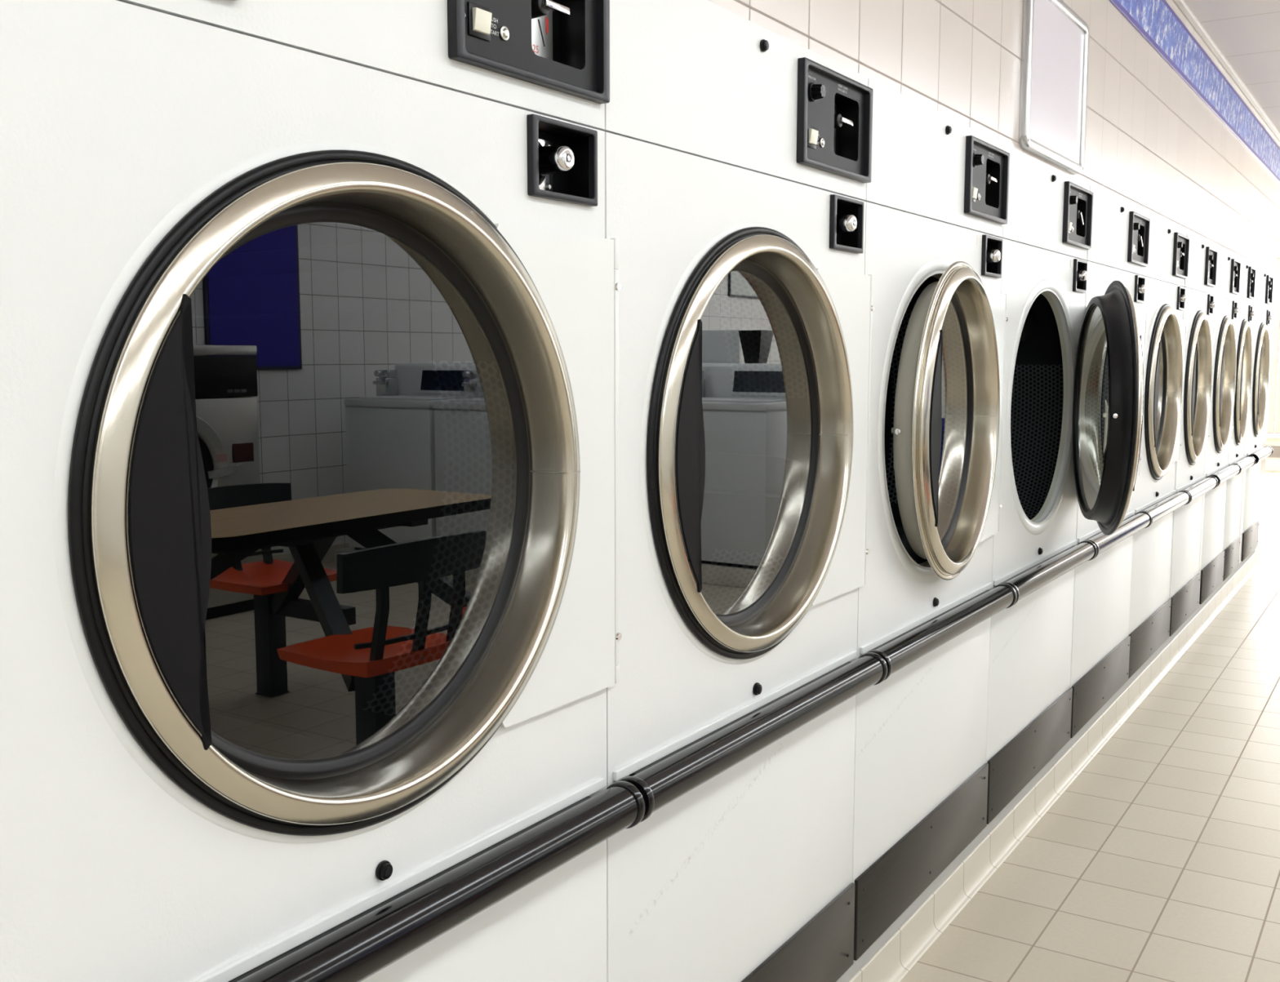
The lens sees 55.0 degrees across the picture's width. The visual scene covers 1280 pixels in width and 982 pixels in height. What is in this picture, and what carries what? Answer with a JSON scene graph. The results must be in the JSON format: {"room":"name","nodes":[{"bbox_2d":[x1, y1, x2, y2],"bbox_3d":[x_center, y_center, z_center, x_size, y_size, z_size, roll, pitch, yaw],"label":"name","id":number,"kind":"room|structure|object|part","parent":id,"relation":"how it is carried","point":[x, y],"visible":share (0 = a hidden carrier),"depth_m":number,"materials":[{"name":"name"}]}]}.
{"room":"laundry","nodes":[
{"label":"laundry","id":0,"kind":"room"},
{"bbox_2d":[707,0,1279,551],"bbox_3d":[0.268,-0.330,2.984,1.096,2.500,11.330,4,7,33],"label":"wall","id":1,"kind":"structure","parent":0,"point":[1153,144],"depth_m":3.52,"materials":[{"name":"beige tile"}]},
{"bbox_2d":[835,548,1255,981],"bbox_3d":[1.572,0.694,4.157,0.056,0.037,7.630,4,7,33],"label":"trim","id":2,"kind":"structure","parent":1,"relation":"attached to","point":[857,965],"depth_m":3.04,"materials":[{"name":"grey"}]},
{"bbox_2d":[0,0,644,981],"bbox_3d":[-0.598,0.169,1.430,0.941,1.600,0.813,4,7,33],"label":"dryer","id":3,"kind":"object","parent":2,"relation":"on","point":[310,636],"visible":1,"depth_m":1.13,"materials":[{"name":"white metal"}]},
{"bbox_3d":[-0.286,0.002,1.207,0.004,0.524,0.524,4,7,33],"label":"door glass","id":4,"kind":"part","parent":3,"relation":"part of","materials":[{"name":"clear glass"}]},
{"bbox_3d":[-0.264,-0.499,1.129,0.012,0.206,0.798,4,7,33],"label":"panel","id":5,"kind":"part","parent":3,"relation":"part of","materials":[{"name":"white metal"}]},
{"bbox_3d":[-0.232,0.428,1.210,0.052,0.052,0.780,4,7,33],"label":"bumper rail","id":6,"kind":"part","parent":3,"relation":"part of","materials":[{"name":"black"}]},
{"bbox_3d":[-0.264,0.708,1.262,0.012,0.566,0.798,4,7,33],"label":"panel","id":7,"kind":"part","parent":3,"relation":"part of","materials":[{"name":"white metal"}]},
{"bbox_3d":[-0.114,-0.525,1.336,0.012,0.158,0.272,4,7,33],"label":"control panel","id":8,"kind":"part","parent":3,"relation":"part of","materials":[{"name":"black plastic"}]},
{"bbox_3d":[-0.118,-0.526,1.339,0.002,0.144,0.248,4,7,33],"label":"panel","id":9,"kind":"part","parent":3,"relation":"part of","materials":[{"name":"black plastic"}]},
{"bbox_3d":[-0.120,-0.538,1.365,0.036,0.027,0.027,4,7,33],"label":"coin lever","id":10,"kind":"part","parent":3,"relation":"part of","materials":[{"name":"black plastic"}]},
{"bbox_3d":[-0.125,-0.533,1.392,0.001,0.097,0.084,4,7,33],"label":"slide plate","id":11,"kind":"part","parent":3,"relation":"part of","materials":[{"name":"silver metal"}]},
{"bbox_3d":[-0.123,-0.373,1.405,0.001,0.063,0.076,4,7,33],"label":"box plate","id":12,"kind":"part","parent":3,"relation":"part of","materials":[{"name":"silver metal"}]},
{"bbox_3d":[-0.096,-0.020,1.418,0.006,0.550,0.229,4,7,33],"label":"hinge plate","id":13,"kind":"part","parent":3,"relation":"part of","materials":[{"name":"white metal"}]},
{"bbox_2d":[600,0,887,981],"bbox_3d":[-0.163,0.096,2.097,0.941,1.600,0.813,4,7,33],"label":"dryer","id":14,"kind":"object","parent":2,"relation":"on","point":[738,153],"visible":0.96,"depth_m":1.82,"materials":[{"name":"white metal"}]},
{"bbox_3d":[0.171,0.634,1.929,0.012,0.566,0.798,4,7,33],"label":"panel","id":15,"kind":"part","parent":14,"relation":"part of","materials":[{"name":"white metal"}]},
{"bbox_3d":[0.171,-0.572,1.797,0.012,0.206,0.798,4,7,33],"label":"panel","id":16,"kind":"part","parent":14,"relation":"part of","materials":[{"name":"white metal"}]},
{"bbox_3d":[0.171,-0.058,1.853,0.012,0.824,0.798,4,7,33],"label":"door panel","id":17,"kind":"part","parent":14,"relation":"part of","materials":[{"name":"white metal"}]},
{"bbox_3d":[0.149,-0.071,1.875,0.004,0.524,0.524,4,7,33],"label":"door glass","id":18,"kind":"part","parent":14,"relation":"part of","materials":[{"name":"clear glass"}]},
{"bbox_3d":[0.203,0.354,1.878,0.052,0.052,0.780,4,7,33],"label":"bumper rail","id":19,"kind":"part","parent":14,"relation":"part of","materials":[{"name":"black"}]},
{"bbox_3d":[0.180,0.836,1.946,0.008,0.157,0.788,4,7,33],"label":"kick plate","id":20,"kind":"part","parent":14,"relation":"part of","materials":[{"name":"grey metal"}]},
{"bbox_3d":[0.278,-0.625,1.923,0.020,0.029,0.029,4,7,33],"label":"selector knob","id":21,"kind":"part","parent":14,"relation":"part of","materials":[{"name":"black plastic"}]},
{"bbox_3d":[0.310,-0.607,2.059,0.001,0.097,0.084,4,7,33],"label":"slide plate","id":22,"kind":"part","parent":14,"relation":"part of","materials":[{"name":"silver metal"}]},
{"bbox_3d":[0.321,-0.599,2.003,0.012,0.158,0.272,4,7,33],"label":"control panel","id":23,"kind":"part","parent":14,"relation":"part of","materials":[{"name":"black plastic"}]},
{"bbox_3d":[0.317,-0.599,2.006,0.002,0.144,0.248,4,7,33],"label":"panel","id":24,"kind":"part","parent":14,"relation":"part of","materials":[{"name":"black metal"}]},
{"bbox_3d":[0.315,-0.611,2.032,0.036,0.027,0.027,4,7,33],"label":"coin lever","id":25,"kind":"part","parent":14,"relation":"part of","materials":[{"name":"black plastic"}]},
{"bbox_3d":[0.339,-0.093,2.086,0.006,0.550,0.229,4,7,33],"label":"hinge plate","id":26,"kind":"part","parent":14,"relation":"part of","materials":[{"name":"white metal"}]},
{"bbox_2d":[852,78,1017,960],"bbox_3d":[0.281,0.023,2.759,0.963,1.600,0.814,4,7,33],"label":"dryer","id":27,"kind":"object","parent":2,"relation":"on","point":[937,193],"visible":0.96,"depth_m":2.47,"materials":[{"name":"white metal"}]},
{"bbox_3d":[0.606,0.561,2.597,0.012,0.566,0.798,4,7,33],"label":"panel","id":28,"kind":"part","parent":27,"relation":"part of","materials":[{"name":"white metal"}]},
{"bbox_3d":[0.615,0.763,2.613,0.008,0.157,0.788,4,7,33],"label":"kick plate","id":29,"kind":"part","parent":27,"relation":"part of","materials":[{"name":"grey metal"}]},
{"bbox_3d":[0.606,-0.132,2.520,0.012,0.824,0.798,4,7,33],"label":"door panel","id":30,"kind":"part","parent":27,"relation":"part of","materials":[{"name":"white metal"}]},
{"bbox_3d":[0.606,-0.646,2.464,0.012,0.206,0.798,4,7,33],"label":"panel","id":31,"kind":"part","parent":27,"relation":"part of","materials":[{"name":"white metal"}]},
{"bbox_3d":[0.638,0.281,2.545,0.052,0.052,0.780,4,7,33],"label":"bumper rail","id":32,"kind":"part","parent":27,"relation":"part of","materials":[{"name":"black"}]},
{"bbox_3d":[0.610,-0.143,2.523,0.004,0.524,0.524,3,7,28],"label":"door glass","id":33,"kind":"part","parent":27,"relation":"part of","materials":[{"name":"clear glass"}]},
{"bbox_3d":[0.713,-0.699,2.590,0.020,0.029,0.029,4,7,33],"label":"selector knob","id":34,"kind":"part","parent":27,"relation":"part of","materials":[{"name":"black plastic"}]},
{"bbox_3d":[0.756,-0.672,2.671,0.012,0.158,0.272,4,7,33],"label":"control panel","id":35,"kind":"part","parent":27,"relation":"part of","materials":[{"name":"black plastic"}]},
{"bbox_3d":[0.752,-0.672,2.674,0.002,0.144,0.248,4,7,33],"label":"panel","id":36,"kind":"part","parent":27,"relation":"part of","materials":[{"name":"black metal"}]},
{"bbox_3d":[0.750,-0.684,2.699,0.036,0.027,0.027,4,7,33],"label":"coin lever","id":37,"kind":"part","parent":27,"relation":"part of","materials":[{"name":"black plastic"}]},
{"bbox_3d":[0.782,-0.166,2.749,0.006,0.550,0.229,3,7,28],"label":"hinge plate","id":38,"kind":"part","parent":27,"relation":"part of","materials":[{"name":"white metal"}]},
{"bbox_2d":[986,145,1143,824],"bbox_3d":[0.802,-0.044,3.373,1.164,1.600,0.816,4,7,33],"label":"dryer","id":39,"kind":"object","parent":2,"relation":"on","point":[1073,387],"visible":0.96,"depth_m":3.18,"materials":[{"name":"white metal"}]},
{"bbox_3d":[1.050,0.690,3.280,0.008,0.157,0.788,4,7,33],"label":"kick plate","id":40,"kind":"part","parent":39,"relation":"part of","materials":[{"name":"grey metal"}]},
{"bbox_3d":[1.041,0.488,3.264,0.012,0.566,0.798,4,7,33],"label":"panel","id":41,"kind":"part","parent":39,"relation":"part of","materials":[{"name":"white metal"}]},
{"bbox_3d":[1.041,-0.205,3.188,0.012,0.824,0.798,4,7,33],"label":"door panel","id":42,"kind":"part","parent":39,"relation":"part of","materials":[{"name":"white metal"}]},
{"bbox_3d":[1.041,-0.719,3.131,0.012,0.206,0.798,4,7,33],"label":"panel","id":43,"kind":"part","parent":39,"relation":"part of","materials":[{"name":"white metal"}]},
{"bbox_3d":[1.073,0.208,3.212,0.052,0.052,0.780,4,7,33],"label":"bumper rail","id":44,"kind":"part","parent":39,"relation":"part of","materials":[{"name":"black"}]},
{"bbox_3d":[1.148,-0.772,3.257,0.020,0.029,0.029,4,7,33],"label":"selector knob","id":45,"kind":"part","parent":39,"relation":"part of","materials":[{"name":"black plastic"}]},
{"bbox_3d":[1.192,-0.746,3.338,0.012,0.158,0.272,4,7,33],"label":"control panel","id":46,"kind":"part","parent":39,"relation":"part of","materials":[{"name":"black plastic"}]},
{"bbox_3d":[1.185,-0.758,3.366,0.036,0.027,0.027,4,-33,33],"label":"coin lever","id":47,"kind":"part","parent":39,"relation":"part of","materials":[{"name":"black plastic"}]},
{"bbox_3d":[1.187,-0.746,3.341,0.002,0.144,0.248,4,7,33],"label":"panel","id":48,"kind":"part","parent":39,"relation":"part of","materials":[{"name":"black"}]},
{"bbox_3d":[1.156,-0.211,3.140,0.004,0.524,0.524,1,6,11],"label":"door glass","id":49,"kind":"part","parent":39,"relation":"part of","materials":[{"name":"clear glass"}]},
{"bbox_3d":[1.096,-0.151,2.900,0.008,0.125,0.032,1,6,11],"label":"latch plate","id":50,"kind":"part","parent":39,"relation":"part of","materials":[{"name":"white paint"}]},
{"bbox_2d":[1070,186,1151,737],"bbox_3d":[1.143,-0.124,4.098,0.941,1.600,0.813,4,7,33],"label":"dryer","id":51,"kind":"object","parent":2,"relation":"on","point":[1120,238],"visible":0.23,"depth_m":3.84,"materials":[{"name":"white metal"}]},
{"bbox_3d":[1.486,0.616,3.947,0.008,0.157,0.788,4,7,33],"label":"kick plate","id":52,"kind":"part","parent":51,"relation":"part of","materials":[{"name":"grey metal"}]},
{"bbox_3d":[1.477,0.414,3.931,0.012,0.566,0.798,4,7,33],"label":"panel","id":53,"kind":"part","parent":51,"relation":"part of","materials":[{"name":"white metal"}]},
{"bbox_3d":[1.477,-0.278,3.854,0.012,0.824,0.798,4,7,33],"label":"door panel","id":54,"kind":"part","parent":51,"relation":"part of","materials":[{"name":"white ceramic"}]},
{"bbox_3d":[1.477,-0.792,3.798,0.012,0.206,0.798,4,7,33],"label":"panel","id":55,"kind":"part","parent":51,"relation":"part of","materials":[{"name":"white metal"}]},
{"bbox_3d":[1.509,0.134,3.879,0.052,0.052,0.780,4,7,33],"label":"bumper rail","id":56,"kind":"part","parent":51,"relation":"part of","materials":[{"name":"black"}]},
{"bbox_3d":[1.584,-0.845,3.924,0.020,0.029,0.029,4,7,33],"label":"selector knob","id":57,"kind":"part","parent":51,"relation":"part of","materials":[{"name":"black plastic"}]},
{"bbox_3d":[1.628,-0.819,4.005,0.012,0.158,0.272,4,7,33],"label":"control panel","id":58,"kind":"part","parent":51,"relation":"part of","materials":[{"name":"black plastic"}]},
{"bbox_3d":[1.623,-0.819,4.008,0.002,0.144,0.248,4,7,33],"label":"panel","id":59,"kind":"part","parent":51,"relation":"part of","materials":[{"name":"black metal"}]},
{"bbox_3d":[1.645,-0.313,4.087,0.006,0.550,0.229,4,7,33],"label":"hinge plate","id":60,"kind":"part","parent":51,"relation":"part of","materials":[{"name":"white metal"}]},
{"bbox_2d":[1128,213,1191,679],"bbox_3d":[1.572,-0.197,4.758,0.941,1.600,0.792,4,7,33],"label":"dryer","id":61,"kind":"object","parent":2,"relation":"on","point":[1166,271],"visible":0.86,"depth_m":4.54,"materials":[{"name":"white metal"}]},
{"bbox_3d":[1.915,0.544,4.606,0.008,0.157,0.768,4,7,33],"label":"kick plate","id":62,"kind":"part","parent":61,"relation":"part of","materials":[{"name":"grey metal"}]},
{"bbox_3d":[1.906,0.342,4.590,0.012,0.566,0.778,4,7,33],"label":"panel","id":63,"kind":"part","parent":61,"relation":"part of","materials":[{"name":"white metal"}]},
{"bbox_3d":[1.906,-0.351,4.514,0.012,0.824,0.778,4,7,33],"label":"door panel","id":64,"kind":"part","parent":61,"relation":"part of","materials":[{"name":"white metal"}]},
{"bbox_3d":[1.885,-0.364,4.535,0.004,0.524,0.510,4,7,33],"label":"door glass","id":65,"kind":"part","parent":61,"relation":"part of","materials":[{"name":"clear glass"}]},
{"bbox_3d":[1.906,-0.865,4.457,0.012,0.206,0.778,4,7,33],"label":"panel","id":66,"kind":"part","parent":61,"relation":"part of","materials":[{"name":"white metal"}]},
{"bbox_3d":[1.938,0.062,4.538,0.052,0.052,0.760,4,7,33],"label":"bumper rail","id":67,"kind":"part","parent":61,"relation":"part of","materials":[{"name":"black"}]},
{"bbox_3d":[2.070,-0.385,4.740,0.006,0.550,0.224,4,7,33],"label":"hinge plate","id":68,"kind":"part","parent":61,"relation":"part of","materials":[{"name":"white metal"}]},
{"bbox_3d":[2.011,-0.917,4.580,0.020,0.029,0.028,4,7,33],"label":"selector knob","id":69,"kind":"part","parent":61,"relation":"part of","materials":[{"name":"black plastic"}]},
{"bbox_3d":[2.053,-0.891,4.659,0.012,0.158,0.265,4,7,33],"label":"control panel","id":70,"kind":"part","parent":61,"relation":"part of","materials":[{"name":"black plastic"}]},
{"bbox_3d":[2.049,-0.891,4.662,0.002,0.144,0.241,4,7,33],"label":"panel","id":71,"kind":"part","parent":61,"relation":"part of","materials":[{"name":"black metal"}]},
{"bbox_2d":[1169,232,1217,636],"bbox_3d":[1.974,-0.264,5.371,0.941,1.600,0.706,4,7,33],"label":"dryer","id":72,"kind":"object","parent":2,"relation":"on","point":[1184,584],"visible":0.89,"depth_m":5.14,"materials":[{"name":"white metal"}]},
{"bbox_3d":[2.318,0.476,5.221,0.008,0.157,0.685,4,7,33],"label":"kick plate","id":73,"kind":"part","parent":72,"relation":"part of","materials":[{"name":"grey metal"}]},
{"bbox_3d":[2.309,0.275,5.204,0.012,0.566,0.693,4,7,33],"label":"panel","id":74,"kind":"part","parent":72,"relation":"part of","materials":[{"name":"white metal"}]},
{"bbox_3d":[2.309,-0.418,5.128,0.012,0.824,0.693,4,7,33],"label":"door panel","id":75,"kind":"part","parent":72,"relation":"part of","materials":[{"name":"white metal"}]},
{"bbox_3d":[2.309,-0.932,5.071,0.012,0.206,0.693,4,7,33],"label":"panel","id":76,"kind":"part","parent":72,"relation":"part of","materials":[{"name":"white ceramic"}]},
{"bbox_3d":[2.341,-0.006,5.152,0.052,0.052,0.678,4,7,33],"label":"bumper rail","id":77,"kind":"part","parent":72,"relation":"part of","materials":[{"name":"black"}]},
{"bbox_3d":[2.456,-0.450,5.329,0.006,0.550,0.199,4,7,33],"label":"hinge plate","id":78,"kind":"part","parent":72,"relation":"part of","materials":[{"name":"white metal"}]},
{"bbox_3d":[2.441,-0.956,5.250,0.012,0.158,0.236,4,7,33],"label":"control panel","id":79,"kind":"part","parent":72,"relation":"part of","materials":[{"name":"black plastic"}]},
{"bbox_3d":[2.404,-0.983,5.179,0.020,0.029,0.025,4,7,33],"label":"selector knob","id":80,"kind":"part","parent":72,"relation":"part of","materials":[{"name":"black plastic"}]},
{"bbox_3d":[2.437,-0.956,5.253,0.002,0.144,0.215,4,7,33],"label":"panel","id":81,"kind":"part","parent":72,"relation":"part of","materials":[{"name":"black metal"}]},
{"bbox_2d":[1199,247,1240,604],"bbox_3d":[2.387,-0.334,6.008,0.941,1.600,0.701,4,7,33],"label":"dryer","id":82,"kind":"object","parent":2,"relation":"on","point":[1226,308],"visible":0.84,"depth_m":5.76,"materials":[{"name":"white metal"}]},
{"bbox_3d":[2.731,0.406,5.858,0.008,0.157,0.680,4,7,33],"label":"kick plate","id":83,"kind":"part","parent":82,"relation":"part of","materials":[{"name":"grey metal"}]},
{"bbox_3d":[2.722,0.204,5.841,0.012,0.566,0.688,4,7,33],"label":"panel","id":84,"kind":"part","parent":82,"relation":"part of","materials":[{"name":"white metal"}]},
{"bbox_3d":[2.722,-0.488,5.765,0.012,0.824,0.688,4,7,33],"label":"door panel","id":85,"kind":"part","parent":82,"relation":"part of","materials":[{"name":"white metal"}]},
{"bbox_3d":[2.722,-1.002,5.708,0.012,0.206,0.688,4,7,33],"label":"panel","id":86,"kind":"part","parent":82,"relation":"part of","materials":[{"name":"white metal"}]},
{"bbox_3d":[2.754,-0.076,5.789,0.052,0.052,0.673,4,7,33],"label":"bumper rail","id":87,"kind":"part","parent":82,"relation":"part of","materials":[{"name":"black"}]},
{"bbox_3d":[2.868,-0.520,5.964,0.006,0.550,0.198,4,7,33],"label":"hinge plate","id":88,"kind":"part","parent":82,"relation":"part of","materials":[{"name":"white metal"}]},
{"bbox_3d":[2.853,-1.026,5.886,0.012,0.158,0.234,4,7,33],"label":"control panel","id":89,"kind":"part","parent":82,"relation":"part of","materials":[{"name":"black plastic"}]},
{"bbox_3d":[2.849,-1.026,5.889,0.002,0.144,0.214,4,7,33],"label":"panel","id":90,"kind":"part","parent":82,"relation":"part of","materials":[{"name":"black"}]},
{"bbox_2d":[1222,257,1255,581],"bbox_3d":[2.729,-0.391,6.530,0.941,1.600,0.574,4,7,33],"label":"dryer","id":91,"kind":"object","parent":2,"relation":"on","point":[1247,274],"visible":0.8,"depth_m":6.29,"materials":[{"name":"white metal"}]},
{"bbox_3d":[3.073,0.349,6.380,0.008,0.157,0.556,4,7,33],"label":"kick plate","id":92,"kind":"part","parent":91,"relation":"part of","materials":[{"name":"grey metal"}]},
{"bbox_3d":[3.064,0.147,6.364,0.012,0.566,0.563,4,7,33],"label":"panel","id":93,"kind":"part","parent":91,"relation":"part of","materials":[{"name":"white metal"}]},
{"bbox_3d":[3.064,-0.546,6.288,0.012,0.824,0.563,4,7,33],"label":"door panel","id":94,"kind":"part","parent":91,"relation":"part of","materials":[{"name":"white metal"}]},
{"bbox_3d":[3.064,-1.060,6.231,0.012,0.206,0.563,4,7,33],"label":"panel","id":95,"kind":"part","parent":91,"relation":"part of","materials":[{"name":"white metal"}]},
{"bbox_3d":[3.096,-0.133,6.312,0.052,0.052,0.551,4,7,33],"label":"bumper rail","id":96,"kind":"part","parent":91,"relation":"part of","materials":[{"name":"black"}]},
{"bbox_3d":[3.174,-1.079,6.375,0.012,0.158,0.192,4,7,33],"label":"control panel","id":97,"kind":"part","parent":91,"relation":"part of","materials":[{"name":"black plastic"}]},
{"bbox_3d":[3.169,-1.080,6.378,0.002,0.144,0.175,4,7,33],"label":"panel","id":98,"kind":"part","parent":91,"relation":"part of","materials":[{"name":"black"}]},
{"bbox_2d":[1240,266,1273,561],"bbox_3d":[3.148,-0.462,7.174,0.941,1.600,0.696,4,7,33],"label":"dryer","id":99,"kind":"object","parent":2,"relation":"on","point":[1264,280],"visible":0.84,"depth_m":6.91,"materials":[{"name":"white metal"}]},
{"bbox_3d":[3.491,0.278,7.023,0.008,0.157,0.675,4,7,33],"label":"kick plate","id":100,"kind":"part","parent":99,"relation":"part of","materials":[{"name":"grey metal"}]},
{"bbox_3d":[3.482,0.076,7.007,0.012,0.566,0.683,4,7,33],"label":"panel","id":101,"kind":"part","parent":99,"relation":"part of","materials":[{"name":"white metal"}]},
{"bbox_3d":[3.482,-0.616,6.931,0.012,0.824,0.683,4,7,33],"label":"door panel","id":102,"kind":"part","parent":99,"relation":"part of","materials":[{"name":"white metal"}]},
{"bbox_3d":[3.514,-0.204,6.955,0.052,0.052,0.668,4,7,33],"label":"bumper rail","id":103,"kind":"part","parent":99,"relation":"part of","materials":[{"name":"black"}]},
{"bbox_3d":[3.482,-1.130,6.874,0.012,0.206,0.683,4,7,33],"label":"panel","id":104,"kind":"part","parent":99,"relation":"part of","materials":[{"name":"white metal"}]},
{"bbox_3d":[3.613,-1.154,7.050,0.012,0.158,0.232,4,7,33],"label":"control panel","id":105,"kind":"part","parent":99,"relation":"part of","materials":[{"name":"black plastic"}]},
{"bbox_3d":[3.608,-1.154,7.053,0.002,0.144,0.212,4,7,33],"label":"panel","id":106,"kind":"part","parent":99,"relation":"part of","materials":[{"name":"black metal"}]},
{"bbox_2d":[1018,0,1088,174],"bbox_3d":[1.045,-1.026,3.078,0.021,0.393,0.550,4,7,33],"label":"whiteboard","id":107,"kind":"object","parent":1,"relation":"attached to","point":[1055,38],"visible":1,"depth_m":3.05,"materials":[{"name":"white glossy board surface"},{"name":"brushed aluminium"}]},
{"bbox_2d":[848,546,1263,981],"bbox_3d":[0.717,0.902,2.833,0.078,0.084,11.320,4,7,33],"label":"baseboard","id":108,"kind":"structure","parent":1,"relation":"attached to","point":[899,954],"depth_m":3.22,"materials":[{"name":"beige tile"}]},
{"bbox_2d":[1109,0,1279,182],"bbox_3d":[0.731,-1.393,2.565,0.006,0.182,11.290,4,7,33],"label":"wallpaper border","id":109,"kind":"object","parent":1,"relation":"attached to","point":[1155,20],"depth_m":4.75,"materials":[{"name":"blue and white mottled wallpaper"}]},
{"bbox_2d":[1198,246,1217,604],"bbox_3d":[2.513,-0.275,5.470,0.021,1.599,0.068,4,7,33],"label":"strip","id":110,"kind":"object","parent":1,"relation":"attached to","point":[1215,247],"visible":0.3,"depth_m":5.50,"materials":[{"name":"white metal"}]},
{"bbox_2d":[1173,0,1279,141],"bbox_3d":[0.738,-1.531,2.546,0.022,0.016,11.330,4,7,33],"label":"trim","id":111,"kind":"structure","parent":1,"relation":"attached to","point":[1181,4],"depth_m":5.18,"materials":[{"name":"white"}]},
{"bbox_2d":[1239,265,1257,563],"bbox_3d":[3.254,-0.400,6.606,0.021,1.599,0.142,4,7,33],"label":"strip","id":112,"kind":"object","parent":1,"relation":"attached to","point":[1245,450],"visible":0.34,"depth_m":6.63,"materials":[{"name":"white metal"}]},
{"bbox_2d":[899,470,1279,981],"bbox_3d":[3.343,0.746,5.095,7.900,0.100,18.400,4,7,33],"label":"floor","id":113,"kind":"structure","parent":0,"point":[1159,861],"depth_m":3.11,"materials":[{"name":"beige tile"}]},
{"bbox_2d":[1183,0,1279,239],"bbox_3d":[3.343,-1.838,4.811,7.900,0.100,18.400,4,7,33],"label":"ceiling","id":114,"kind":"structure","parent":0,"point":[1246,33],"depth_m":4.89,"materials":[{"name":"white paint"}]},
{"bbox_2d":[1265,239,1279,471],"bbox_3d":[8.556,-1.357,12.326,6.820,2.500,0.120,4,7,33],"label":"wall","id":115,"kind":"structure","parent":0,"point":[1272,464],"depth_m":13.42,"materials":[{"name":"white paint"}]},
{"bbox_2d":[1266,445,1279,457],"bbox_3d":[8.570,-0.313,12.351,6.700,0.120,0.014,4,7,33],"label":"trim","id":116,"kind":"structure","parent":115,"relation":"attached to","point":[1276,453],"depth_m":13.40,"materials":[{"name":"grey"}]},
{"bbox_2d":[1266,257,1279,432],"bbox_3d":[6.389,-1.614,13.706,1.320,1.886,0.070,4,7,33],"label":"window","id":117,"kind":"structure","parent":115,"relation":"in","point":[1276,326],"depth_m":13.35,"materials":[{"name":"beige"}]},
{"bbox_2d":[1266,432,1279,438],"bbox_3d":[8.582,-0.490,12.351,6.700,0.049,0.210,4,7,33],"label":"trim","id":118,"kind":"structure","parent":115,"relation":"attached to","point":[1269,435],"depth_m":13.33,"materials":[{"name":"white"}]},
{"bbox_2d":[1274,345,1279,433],"bbox_3d":[7.505,-1.535,12.986,1.320,1.886,0.070,4,7,33],"label":"window","id":119,"kind":"structure","parent":115,"relation":"in","point":[1277,404],"depth_m":13.37,"materials":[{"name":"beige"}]}
]}

